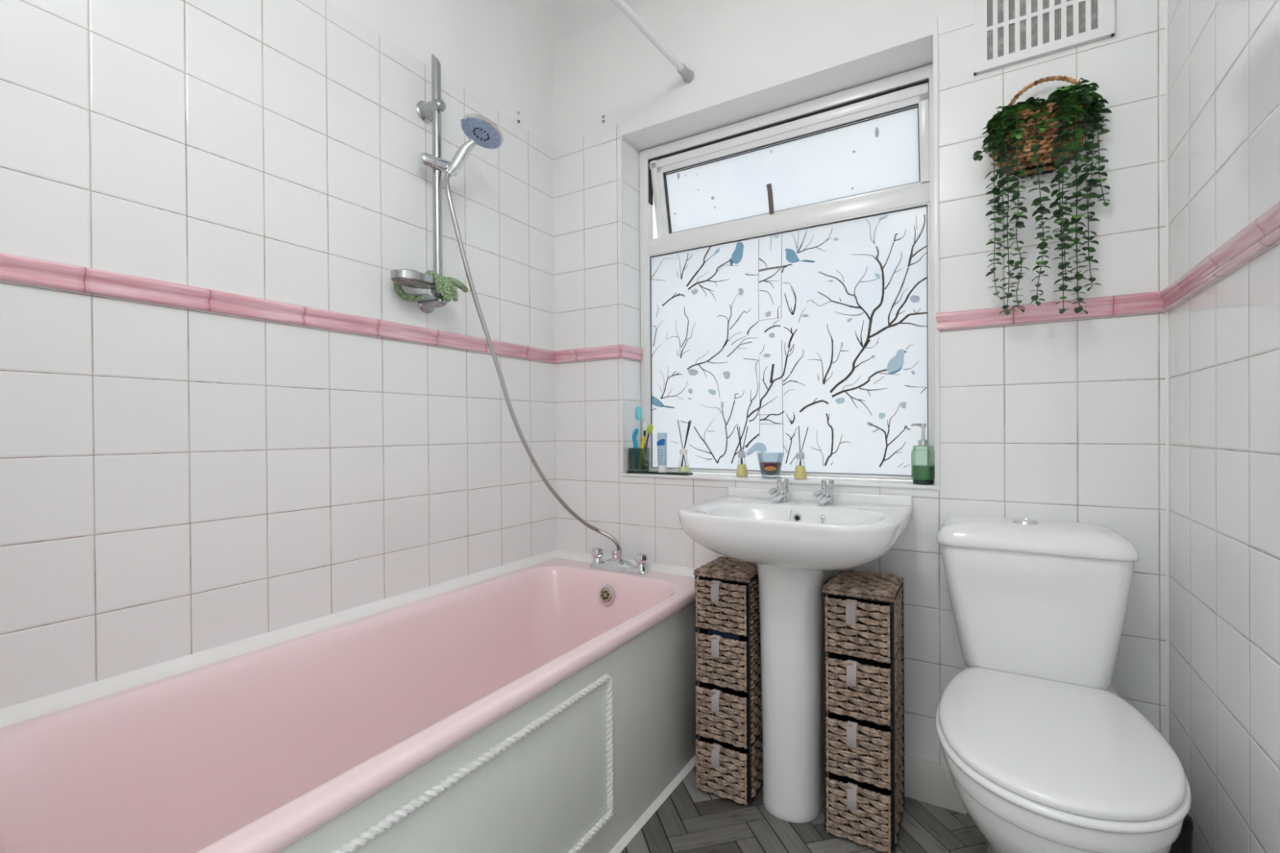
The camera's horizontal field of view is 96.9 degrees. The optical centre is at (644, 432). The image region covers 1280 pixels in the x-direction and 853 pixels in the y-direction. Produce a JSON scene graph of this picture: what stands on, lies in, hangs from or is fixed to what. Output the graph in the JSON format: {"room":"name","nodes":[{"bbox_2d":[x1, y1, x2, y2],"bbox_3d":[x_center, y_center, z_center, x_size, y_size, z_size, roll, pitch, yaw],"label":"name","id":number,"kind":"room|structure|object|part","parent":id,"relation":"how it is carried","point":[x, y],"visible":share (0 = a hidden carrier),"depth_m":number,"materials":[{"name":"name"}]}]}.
{"room":"bathroom","nodes":[
{"label":"bathroom","id":0,"kind":"room"},
{"bbox_2d":[0,0,555,708],"bbox_3d":[-0.797,-0.021,1.621,0.120,2.205,2.070,0,0,31],"label":"wall","id":1,"kind":"structure","parent":0,"point":[175,482],"depth_m":1.29,"materials":[{"name":"white tile"}]},
{"bbox_2d":[0,252,555,363],"bbox_3d":[-0.809,-0.291,1.469,0.018,0.047,1.800,0,0,31],"label":"trim","id":2,"kind":"structure","parent":1,"relation":"attached to","point":[13,268],"depth_m":1.26,"materials":[{"name":"pink tile"}]},
{"bbox_2d":[0,550,556,728],"bbox_3d":[-0.776,0.485,1.514,0.022,0.027,1.700,0,0,31],"label":"trim","id":3,"kind":"structure","parent":1,"relation":"attached to","point":[29,709],"depth_m":1.26,"materials":[{"name":"white"}]},
{"bbox_2d":[416,53,458,313],"bbox_3d":[-0.626,-0.746,1.705,0.091,0.765,0.119,0,0,31],"label":"shower rail","id":4,"kind":"object","parent":1,"relation":"attached to","point":[430,111],"visible":0.82,"depth_m":1.69,"materials":[{"name":"silver metal"}]},
{"bbox_2d":[390,269,436,296],"bbox_3d":[-0.650,-0.426,1.623,0.090,0.043,0.154,0,0,31],"label":"soap dish","id":5,"kind":"object","parent":4,"relation":"attached to","point":[395,273],"visible":0.9,"depth_m":1.59,"materials":[{"name":"silver metal"}]},
{"bbox_2d":[393,268,467,302],"bbox_3d":[-0.622,-0.425,1.663,0.096,0.086,0.204,0,0,43],"label":"glove","id":6,"kind":"object","parent":5,"relation":"on","point":[447,285],"visible":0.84,"depth_m":1.65,"materials":[{"name":"green fabric"}]},
{"bbox_3d":[-0.625,-0.419,1.686,0.012,0.029,0.019,0,0,19],"label":"dish arm","id":7,"kind":"part","parent":5,"relation":"part of","materials":[{"name":"silver metal"}]},
{"bbox_3d":[-0.621,-0.738,1.702,0.026,0.713,0.026,0,0,31],"label":"rail","id":8,"kind":"part","parent":4,"relation":"part of","materials":[{"name":"silver metal"}]},
{"bbox_2d":[444,113,503,177],"bbox_3d":[-0.498,-0.848,1.705,0.156,0.167,0.128,0,0,31],"label":"handset","id":9,"kind":"object","parent":4,"relation":"attached to","point":[481,131],"visible":1,"depth_m":1.69,"materials":[{"name":"silver metal"}]},
{"bbox_3d":[-0.550,-0.825,1.708,0.092,0.121,0.039,0,0,-9],"label":"handle","id":10,"kind":"part","parent":9,"relation":"part of","materials":[{"name":"silver metal"}]},
{"bbox_2d":[444,172,621,549],"bbox_3d":[-0.332,-0.176,1.838,0.603,1.201,0.043,-1,0,-33],"label":"shower hose","id":11,"kind":"object","parent":9,"relation":"hanging from","point":[446,176],"visible":1,"depth_m":1.75,"materials":[{"name":"silver metal"}]},
{"bbox_2d":[328,0,973,146],"bbox_3d":[-0.060,-1.358,1.071,1.926,0.465,1.904,0,0,31],"label":"ceiling","id":12,"kind":"structure","parent":0,"point":[564,65],"depth_m":1.90,"materials":[{"name":"paint"}]},
{"bbox_2d":[620,764,986,852],"bbox_3d":[-0.162,1.062,0.785,2.062,0.060,2.870,0,0,31],"label":"floor","id":13,"kind":"structure","parent":0,"point":[691,820],"depth_m":1.46,"materials":[{"name":"grey wood"}]},
{"bbox_2d":[0,558,699,852],"bbox_3d":[-0.486,0.763,1.343,0.692,0.535,1.699,0,0,31],"label":"bathtub","id":14,"kind":"object","parent":13,"relation":"on","point":[545,707],"visible":0.98,"depth_m":1.22,"materials":[{"name":"pink ceramic"}]},
{"bbox_3d":[-0.259,0.758,1.078,0.020,0.355,0.698,0,0,31],"label":"rope moulding","id":15,"kind":"part","parent":14,"relation":"part of","materials":[{"name":"white"}]},
{"bbox_3d":[-0.210,0.777,1.177,0.014,0.504,1.698,0,0,31],"label":"bath panel","id":16,"kind":"part","parent":14,"relation":"part of","materials":[{"name":"green paint"}]},
{"bbox_2d":[588,547,650,575],"bbox_3d":[-0.090,0.452,2.024,0.234,0.076,0.058,0,0,31],"label":"mixer tap","id":17,"kind":"object","parent":14,"relation":"on","point":[618,564],"visible":1,"depth_m":2.00,"materials":[{"name":"silver metal"}]},
{"bbox_3d":[-0.171,0.439,2.073,0.046,0.034,0.043,0,0,31],"label":"tap handle","id":18,"kind":"part","parent":17,"relation":"part of","materials":[{"name":"silver metal"}]},
{"bbox_3d":[-0.102,0.438,2.036,0.025,0.028,0.025,0,0,31],"label":"diverter knob","id":19,"kind":"part","parent":17,"relation":"part of","materials":[{"name":"silver metal"}]},
{"bbox_2d":[615,549,622,560],"bbox_3d":[-0.089,0.433,2.012,0.023,0.038,0.023,0,0,31],"label":"outlet","id":20,"kind":"object","parent":17,"relation":"attached to","point":[618,552],"depth_m":2.00,"materials":[{"name":"silver metal"}]},
{"bbox_3d":[-0.009,0.438,1.976,0.046,0.034,0.043,0,0,31],"label":"tap handle","id":21,"kind":"part","parent":17,"relation":"part of","materials":[{"name":"silver metal"}]},
{"bbox_2d":[608,754,696,852],"bbox_3d":[-0.197,1.023,1.171,0.015,0.014,1.697,0,0,31],"label":"trim","id":22,"kind":"structure","parent":14,"relation":"attached to","point":[628,836],"depth_m":1.54,"materials":[{"name":"white"}]},
{"bbox_2d":[693,555,762,806],"bbox_3d":[0.263,0.705,1.669,0.171,0.640,0.218,0,0,31],"label":"tower","id":23,"kind":"object","parent":13,"relation":"on","point":[729,746],"visible":0.82,"depth_m":1.59,"materials":[{"name":"brown wicker"}]},
{"bbox_2d":[707,629,743,640],"bbox_3d":[0.253,0.570,1.653,0.095,0.019,0.117,0,0,31],"label":"folded cloth","id":24,"kind":"object","parent":23,"relation":"in","point":[726,635],"visible":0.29,"depth_m":1.60,"materials":[{"name":"blue fabric"}]},
{"bbox_3d":[0.259,0.487,1.665,0.154,0.139,0.200,0,0,31],"label":"drawer","id":25,"kind":"part","parent":23,"relation":"part of","materials":[{"name":"wicker"}]},
{"bbox_3d":[0.259,0.641,1.665,0.154,0.139,0.201,0,0,31],"label":"drawer","id":26,"kind":"part","parent":23,"relation":"part of","materials":[{"name":"wicker"}]},
{"bbox_3d":[0.260,0.794,1.665,0.154,0.139,0.203,0,0,31],"label":"drawer","id":27,"kind":"part","parent":23,"relation":"part of","materials":[{"name":"wicker"}]},
{"bbox_3d":[0.261,0.948,1.665,0.154,0.139,0.204,0,0,31],"label":"drawer","id":28,"kind":"part","parent":23,"relation":"part of","materials":[{"name":"wicker"}]},
{"bbox_2d":[756,564,834,823],"bbox_3d":[0.426,0.683,1.601,0.196,0.682,0.270,0,0,31],"label":"pedestal","id":29,"kind":"object","parent":13,"relation":"on","point":[791,601],"visible":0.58,"depth_m":1.49,"materials":[{"name":"white ceramic"}]},
{"bbox_2d":[678,486,912,570],"bbox_3d":[0.400,0.260,1.533,0.550,0.162,0.457,0,0,31],"label":"washbasin","id":30,"kind":"object","parent":29,"relation":"on","point":[856,530],"visible":0.98,"depth_m":1.40,"materials":[{"name":"white ceramic"}]},
{"bbox_2d":[768,477,790,503],"bbox_3d":[0.398,0.174,1.696,0.058,0.078,0.100,0,0,31],"label":"tap","id":31,"kind":"object","parent":30,"relation":"on","point":[782,487],"visible":0.95,"depth_m":1.70,"materials":[{"name":"silver metal"}]},
{"bbox_2d":[813,479,835,506],"bbox_3d":[0.512,0.174,1.628,0.058,0.078,0.100,0,0,31],"label":"tap","id":32,"kind":"object","parent":30,"relation":"on","point":[827,491],"visible":0.98,"depth_m":1.63,"materials":[{"name":"silver metal"}]},
{"bbox_2d":[822,569,904,852],"bbox_3d":[0.577,0.703,1.487,0.171,0.640,0.218,0,0,31],"label":"tower","id":33,"kind":"object","parent":13,"relation":"on","point":[864,724],"visible":1,"depth_m":1.41,"materials":[{"name":"brown wicker"}]},
{"bbox_3d":[0.575,0.946,1.484,0.154,0.139,0.202,0,0,31],"label":"drawer","id":34,"kind":"part","parent":33,"relation":"part of","materials":[{"name":"wicker"}]},
{"bbox_3d":[0.574,0.639,1.483,0.154,0.139,0.200,0,0,31],"label":"drawer","id":35,"kind":"part","parent":33,"relation":"part of","materials":[{"name":"wicker"}]},
{"bbox_3d":[0.572,0.486,1.481,0.154,0.139,0.204,0,0,31],"label":"drawer","id":36,"kind":"part","parent":33,"relation":"part of","materials":[{"name":"wicker"}]},
{"bbox_3d":[0.575,0.793,1.484,0.154,0.139,0.201,0,0,31],"label":"drawer","id":37,"kind":"part","parent":33,"relation":"part of","materials":[{"name":"wicker"}]},
{"bbox_2d":[935,515,1191,852],"bbox_3d":[0.809,0.618,1.159,0.399,0.811,0.677,0,0,31],"label":"toilet","id":38,"kind":"object","parent":13,"relation":"on","point":[1042,751],"visible":1,"depth_m":1.17,"materials":[{"name":"white ceramic"}]},
{"bbox_3d":[0.926,0.246,1.368,0.387,0.057,0.194,0,0,31],"label":"cistern lid","id":39,"kind":"part","parent":38,"relation":"part of","materials":[{"name":"white ceramic"}]},
{"bbox_3d":[0.775,0.570,1.089,0.373,0.020,0.510,0,0,31],"label":"seat lid","id":40,"kind":"part","parent":38,"relation":"part of","materials":[{"name":"white plastic"}]},
{"bbox_3d":[0.775,0.589,1.089,0.385,0.015,0.522,0,0,31],"label":"seat","id":41,"kind":"part","parent":38,"relation":"part of","materials":[{"name":"white plastic"}]},
{"bbox_2d":[1168,813,1193,852],"bbox_3d":[1.053,0.891,1.152,0.091,0.262,0.091,0,0,31],"label":"toilet brush holder","id":42,"kind":"object","parent":13,"relation":"on","point":[1184,842],"visible":0.19,"depth_m":1.11,"materials":[{"name":"black plastic"}]},
{"bbox_2d":[552,0,1166,813],"bbox_3d":[0.498,-0.031,1.895,1.822,2.205,0.270,0,0,31],"label":"wall","id":43,"kind":"structure","parent":0,"point":[1063,420],"depth_m":1.51,"materials":[{"name":"white tile"}]},
{"bbox_2d":[555,344,642,363],"bbox_3d":[-0.184,-0.299,2.202,0.336,0.047,0.136,0,0,31],"label":"trim","id":44,"kind":"structure","parent":43,"relation":"attached to","point":[624,351],"depth_m":2.14,"materials":[{"name":"pink tile"}]},
{"bbox_2d":[555,550,697,577],"bbox_3d":[-0.059,0.477,2.063,0.690,0.027,0.022,0,0,31],"label":"trim","id":45,"kind":"structure","parent":43,"relation":"attached to","point":[651,566],"depth_m":2.01,"materials":[{"name":"white"}]},
{"bbox_2d":[611,0,938,488],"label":"window","id":46,"kind":"structure","parent":43,"relation":"in","point":[787,277],"depth_m":1.89,"materials":[{"name":"white glass"}]},
{"bbox_3d":[-0.263,-1.167,1.240,0.040,0.120,1.620,0,0,31],"label":"curtain rail","id":47,"kind":"part","parent":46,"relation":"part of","materials":[{"name":"white metal"}]},
{"bbox_2d":[626,470,693,475],"bbox_3d":[0.054,0.146,2.055,0.250,0.006,0.050,0,0,31],"label":"tray","id":48,"kind":"object","parent":46,"relation":"on","point":[628,472],"visible":0.91,"depth_m":2.04,"materials":[{"name":"black plastic"}]},
{"bbox_2d":[628,448,649,471],"bbox_3d":[-0.019,0.100,2.099,0.066,0.086,0.052,0,0,31],"label":"tumbler","id":49,"kind":"object","parent":48,"relation":"on","point":[631,451],"visible":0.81,"depth_m":2.10,"materials":[{"name":"green glass"}]},
{"bbox_2d":[631,428,639,468],"bbox_3d":[-0.031,0.059,2.099,0.027,0.150,0.019,0,0,31],"label":"toothbrush","id":50,"kind":"object","parent":49,"relation":"in","point":[636,430],"visible":1,"depth_m":2.09,"materials":[{"name":"blue plastic"}]},
{"bbox_2d":[635,406,641,463],"bbox_3d":[-0.021,0.017,2.106,0.023,0.228,0.023,0,0,31],"label":"toothbrush","id":51,"kind":"object","parent":49,"relation":"in","point":[637,410],"visible":0.88,"depth_m":2.10,"materials":[{"name":"teal plastic"}]},
{"bbox_3d":[-0.022,0.042,2.108,0.013,0.178,0.008,0,0,31],"label":"brush handle","id":52,"kind":"part","parent":51,"relation":"part of","materials":[{"name":"teal plastic"}]},
{"bbox_2d":[638,435,645,469],"bbox_3d":[-0.007,0.073,2.082,0.030,0.122,0.016,0,0,31],"label":"toothbrush","id":53,"kind":"object","parent":49,"relation":"in","point":[643,439],"visible":1,"depth_m":2.08,"materials":[{"name":"yellow plastic"}]},
{"bbox_2d":[642,422,646,458],"bbox_3d":[-0.003,0.047,2.090,0.025,0.169,0.015,0,0,31],"label":"toothbrush","id":54,"kind":"object","parent":49,"relation":"in","point":[644,424],"visible":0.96,"depth_m":2.08,"materials":[{"name":"white plastic"}]},
{"bbox_2d":[641,424,653,468],"bbox_3d":[0.009,0.051,2.071,0.056,0.162,0.020,0,0,31],"label":"toothbrush","id":55,"kind":"object","parent":49,"relation":"in","point":[650,428],"visible":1,"depth_m":2.06,"materials":[{"name":"yellow plastic"}]},
{"bbox_3d":[0.005,0.064,2.079,0.040,0.135,0.007,0,0,37],"label":"brush handle","id":56,"kind":"part","parent":55,"relation":"part of","materials":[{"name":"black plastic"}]},
{"bbox_2d":[657,432,666,472],"bbox_3d":[0.065,0.072,2.048,0.040,0.142,0.033,0,0,31],"label":"toothpaste tube","id":57,"kind":"object","parent":48,"relation":"on","point":[661,437],"visible":1,"depth_m":2.04,"materials":[{"name":"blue plastic"}]},
{"bbox_2d":[657,439,665,462],"bbox_3d":[0.059,0.064,2.037,0.034,0.082,0.006,0,0,31],"label":"print","id":58,"kind":"object","parent":57,"relation":"on","point":[660,442],"depth_m":2.04,"materials":[{"name":"blue"}]},
{"bbox_2d":[677,419,691,472],"bbox_3d":[0.139,0.049,2.002,0.047,0.187,0.047,0,0,-20],"label":"reed diffuser","id":59,"kind":"object","parent":48,"relation":"on","point":[682,468],"visible":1,"depth_m":2.00,"materials":[{"name":"clear glass"}]},
{"bbox_2d":[676,62,693,82],"bbox_3d":[0.137,-1.214,1.907,0.040,0.040,0.064,0,0,31],"label":"socket","id":60,"kind":"object","parent":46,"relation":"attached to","point":[687,74],"depth_m":1.90,"materials":[{"name":"grey plastic"}]},
{"bbox_2d":[736,426,747,476],"bbox_3d":[0.325,0.064,1.891,0.043,0.168,0.043,0,0,31],"label":"reed diffuser","id":61,"kind":"object","parent":46,"relation":"on","point":[741,471],"visible":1,"depth_m":1.88,"materials":[{"name":"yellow glass"}]},
{"bbox_2d":[760,462,781,475],"bbox_3d":[0.410,0.106,1.841,0.087,0.082,0.087,0,0,31],"label":"candle holder","id":62,"kind":"object","parent":46,"relation":"on","point":[766,468],"visible":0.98,"depth_m":1.81,"materials":[{"name":"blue glass"}]},
{"bbox_3d":[0.396,0.152,1.871,1.032,0.009,0.135,0,0,31],"label":"sill","id":63,"kind":"part","parent":46,"relation":"part of","materials":[{"name":"white paint"}]},
{"bbox_2d":[648,82,928,237],"bbox_3d":[0.458,-0.887,1.972,0.958,0.320,0.111,0,0,31],"label":"window pane","id":64,"kind":"object","parent":46,"relation":"attached to","point":[871,145],"depth_m":1.91,"materials":[{"name":"white"}]},
{"bbox_3d":[0.438,-0.271,1.939,0.962,0.817,0.004,0,0,31],"label":"glass pane","id":65,"kind":"part","parent":46,"relation":"part of","materials":[{"name":"white glass"}]},
{"bbox_2d":[794,426,808,479],"bbox_3d":[0.493,0.063,1.791,0.043,0.168,0.043,-1,0,-31],"label":"reed diffuser","id":66,"kind":"object","parent":46,"relation":"on","point":[800,472],"visible":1,"depth_m":1.78,"materials":[{"name":"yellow glass"}]},
{"bbox_2d":[910,422,934,484],"bbox_3d":[0.794,0.060,1.614,0.062,0.173,0.062,0,0,31],"label":"soap dispenser","id":67,"kind":"object","parent":46,"relation":"on","point":[920,474],"visible":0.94,"depth_m":1.60,"materials":[{"name":"green glass"}]},
{"bbox_2d":[911,445,934,484],"bbox_3d":[0.794,0.091,1.615,0.062,0.110,0.062,0,0,31],"label":"bottle","id":68,"kind":"object","parent":67,"relation":"attached to","point":[920,474],"depth_m":1.60,"materials":[{"name":"green glass"}]},
{"bbox_2d":[619,30,940,491],"bbox_3d":[0.360,-0.466,1.815,1.038,1.254,0.010,0,0,31],"label":"trim","id":69,"kind":"structure","parent":43,"relation":"attached to","point":[935,33],"depth_m":1.55,"materials":[{"name":"white plastic"}]},
{"bbox_2d":[901,755,966,814],"bbox_3d":[0.557,0.967,1.704,0.713,0.112,0.012,0,0,31],"label":"baseboard","id":70,"kind":"structure","parent":43,"relation":"attached to","point":[931,783],"depth_m":1.56,"materials":[{"name":"tile"}]},
{"bbox_2d":[989,75,1088,177],"bbox_3d":[0.967,-0.759,1.391,0.212,0.230,0.104,0,0,31],"label":"wall basket","id":71,"kind":"object","parent":43,"relation":"attached to","point":[1046,150],"visible":0.47,"depth_m":1.37,"materials":[{"name":"wicker"}]},
{"bbox_2d":[970,77,1111,315],"bbox_3d":[0.963,-0.557,1.384,0.288,0.566,0.142,0,0,29],"label":"trailing plant","id":72,"kind":"object","parent":71,"relation":"in","point":[1065,97],"visible":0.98,"depth_m":1.34,"materials":[{"name":"green plant"}]},
{"bbox_3d":[0.868,-0.734,1.434,0.074,0.094,0.053,0,0,31],"label":"trailing stem","id":73,"kind":"part","parent":72,"relation":"part of","materials":[{"name":"green plant"}]},
{"bbox_3d":[0.898,-0.759,1.422,0.068,0.092,0.060,0,0,31],"label":"trailing stem","id":74,"kind":"part","parent":72,"relation":"part of","materials":[{"name":"green plant"}]},
{"bbox_3d":[0.892,-0.566,1.433,0.063,0.464,0.056,0,0,31],"label":"trailing stem","id":75,"kind":"part","parent":72,"relation":"part of","materials":[{"name":"green plant"}]},
{"bbox_3d":[0.913,-0.753,1.433,0.083,0.102,0.065,0,0,31],"label":"trailing stem","id":76,"kind":"part","parent":72,"relation":"part of","materials":[{"name":"green plant"}]},
{"bbox_3d":[0.913,-0.768,1.411,0.107,0.066,0.051,0,0,-5],"label":"trailing stem","id":77,"kind":"part","parent":72,"relation":"part of","materials":[{"name":"green plant"}]},
{"bbox_3d":[0.901,-0.663,1.418,0.063,0.281,0.075,0,0,31],"label":"trailing stem","id":78,"kind":"part","parent":72,"relation":"part of","materials":[{"name":"green plant"}]},
{"bbox_3d":[0.902,-0.544,1.408,0.053,0.508,0.067,0,0,31],"label":"trailing stem","id":79,"kind":"part","parent":72,"relation":"part of","materials":[{"name":"green plant"}]},
{"bbox_3d":[0.912,-0.768,1.393,0.086,0.059,0.048,-1,0,-29],"label":"trailing stem","id":80,"kind":"part","parent":72,"relation":"part of","materials":[{"name":"green plant"}]},
{"bbox_3d":[0.929,-0.774,1.397,0.114,0.065,0.050,-1,0,-33],"label":"trailing stem","id":81,"kind":"part","parent":72,"relation":"part of","materials":[{"name":"green plant"}]},
{"bbox_3d":[0.920,-0.546,1.389,0.075,0.511,0.047,-1,0,-45],"label":"trailing stem","id":82,"kind":"part","parent":72,"relation":"part of","materials":[{"name":"green plant"}]},
{"bbox_3d":[0.924,-0.753,1.386,0.099,0.098,0.057,-1,0,-28],"label":"trailing stem","id":83,"kind":"part","parent":72,"relation":"part of","materials":[{"name":"green plant"}]},
{"bbox_3d":[0.942,-0.552,1.358,0.057,0.501,0.076,0,0,31],"label":"trailing stem","id":84,"kind":"part","parent":72,"relation":"part of","materials":[{"name":"green plant"}]},
{"bbox_3d":[0.952,-0.750,1.365,0.059,0.084,0.096,0,0,31],"label":"trailing stem","id":85,"kind":"part","parent":72,"relation":"part of","materials":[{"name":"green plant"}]},
{"bbox_3d":[0.978,-0.539,1.347,0.052,0.524,0.072,0,0,10],"label":"trailing stem","id":86,"kind":"part","parent":72,"relation":"part of","materials":[{"name":"green plant"}]},
{"bbox_3d":[0.988,-0.575,1.342,0.051,0.445,0.068,0,0,16],"label":"trailing stem","id":87,"kind":"part","parent":72,"relation":"part of","materials":[{"name":"green plant"}]},
{"bbox_3d":[0.995,-0.775,1.351,0.047,0.094,0.084,0,0,-3],"label":"trailing stem","id":88,"kind":"part","parent":72,"relation":"part of","materials":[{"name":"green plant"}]},
{"bbox_3d":[0.997,-0.785,1.357,0.068,0.080,0.086,0,0,31],"label":"trailing stem","id":89,"kind":"part","parent":72,"relation":"part of","materials":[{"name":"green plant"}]},
{"bbox_3d":[0.997,-0.770,1.342,0.050,0.060,0.068,-1,0,-26],"label":"trailing stem","id":90,"kind":"part","parent":72,"relation":"part of","materials":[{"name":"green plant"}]},
{"bbox_3d":[0.987,-0.752,1.339,0.056,0.075,0.072,0,0,-22],"label":"trailing stem","id":91,"kind":"part","parent":72,"relation":"part of","materials":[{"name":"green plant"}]},
{"bbox_3d":[0.994,-0.765,1.362,0.043,0.081,0.111,0,0,-8],"label":"trailing stem","id":92,"kind":"part","parent":72,"relation":"part of","materials":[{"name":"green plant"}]},
{"bbox_3d":[1.013,-0.537,1.340,0.057,0.524,0.063,0,0,31],"label":"trailing stem","id":93,"kind":"part","parent":72,"relation":"part of","materials":[{"name":"green plant"}]},
{"bbox_3d":[1.018,-0.764,1.361,0.044,0.097,0.091,0,0,-22],"label":"trailing stem","id":94,"kind":"part","parent":72,"relation":"part of","materials":[{"name":"green plant"}]},
{"bbox_3d":[1.015,-0.792,1.358,0.103,0.066,0.091,0,0,31],"label":"trailing stem","id":95,"kind":"part","parent":72,"relation":"part of","materials":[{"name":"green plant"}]},
{"bbox_3d":[1.037,-0.805,1.357,0.057,0.072,0.045,0,0,-16],"label":"trailing stem","id":96,"kind":"part","parent":72,"relation":"part of","materials":[{"name":"green plant"}]},
{"bbox_3d":[1.046,-0.566,1.345,0.056,0.467,0.063,0,0,31],"label":"trailing stem","id":97,"kind":"part","parent":72,"relation":"part of","materials":[{"name":"green plant"}]},
{"bbox_3d":[1.037,-0.785,1.376,0.088,0.078,0.061,0,0,31],"label":"trailing stem","id":98,"kind":"part","parent":72,"relation":"part of","materials":[{"name":"green plant"}]},
{"bbox_3d":[1.050,-0.796,1.349,0.049,0.057,0.057,-1,0,-23],"label":"trailing stem","id":99,"kind":"part","parent":72,"relation":"part of","materials":[{"name":"green plant"}]},
{"bbox_3d":[1.068,-0.667,1.362,0.060,0.266,0.052,0,0,31],"label":"trailing stem","id":100,"kind":"part","parent":72,"relation":"part of","materials":[{"name":"green plant"}]},
{"bbox_3d":[1.044,-0.774,1.383,0.105,0.092,0.059,0,0,31],"label":"trailing stem","id":101,"kind":"part","parent":72,"relation":"part of","materials":[{"name":"green plant"}]},
{"bbox_3d":[1.044,-0.780,1.373,0.049,0.066,0.108,-1,0,-44],"label":"trailing stem","id":102,"kind":"part","parent":72,"relation":"part of","materials":[{"name":"green plant"}]},
{"bbox_3d":[1.073,-0.667,1.354,0.067,0.269,0.047,0,0,31],"label":"trailing stem","id":103,"kind":"part","parent":72,"relation":"part of","materials":[{"name":"green plant"}]},
{"bbox_3d":[0.984,-0.831,1.393,0.171,0.088,0.021,0,0,31],"label":"hoop handle","id":104,"kind":"part","parent":71,"relation":"part of","materials":[{"name":"wicker"}]},
{"bbox_2d":[973,0,1115,75],"bbox_3d":[0.994,-1.091,1.424,0.289,0.288,0.014,0,0,31],"label":"air vent","id":105,"kind":"object","parent":43,"relation":"in","point":[1006,33],"visible":1,"depth_m":1.43,"materials":[{"name":"white plastic"}]},
{"bbox_2d":[935,290,1164,330],"bbox_3d":[1.000,-0.303,1.425,0.477,0.047,0.018,0,0,31],"label":"trim","id":106,"kind":"structure","parent":43,"relation":"attached to","point":[1146,302],"depth_m":1.41,"materials":[{"name":"pink tile"}]},
{"bbox_2d":[1164,0,1168,742],"bbox_3d":[1.207,-0.080,1.310,0.004,2.200,0.004,0,0,31],"label":"trim","id":107,"kind":"structure","parent":43,"relation":"attached to","point":[1166,1],"depth_m":1.31,"materials":[{"name":"white plastic"}]},
{"bbox_2d":[1168,0,1279,852],"bbox_3d":[0.868,-0.259,0.623,0.120,2.670,2.070,0,0,31],"label":"wall","id":108,"kind":"structure","parent":0,"point":[1224,55],"depth_m":1.01,"materials":[{"name":"white tile"}]},
{"bbox_2d":[1160,200,1279,311],"bbox_3d":[0.739,-0.297,0.542,0.018,0.047,1.800,0,0,31],"label":"trim","id":109,"kind":"structure","parent":108,"relation":"attached to","point":[1264,232],"depth_m":0.95,"materials":[{"name":"pink tile"}]}
]}

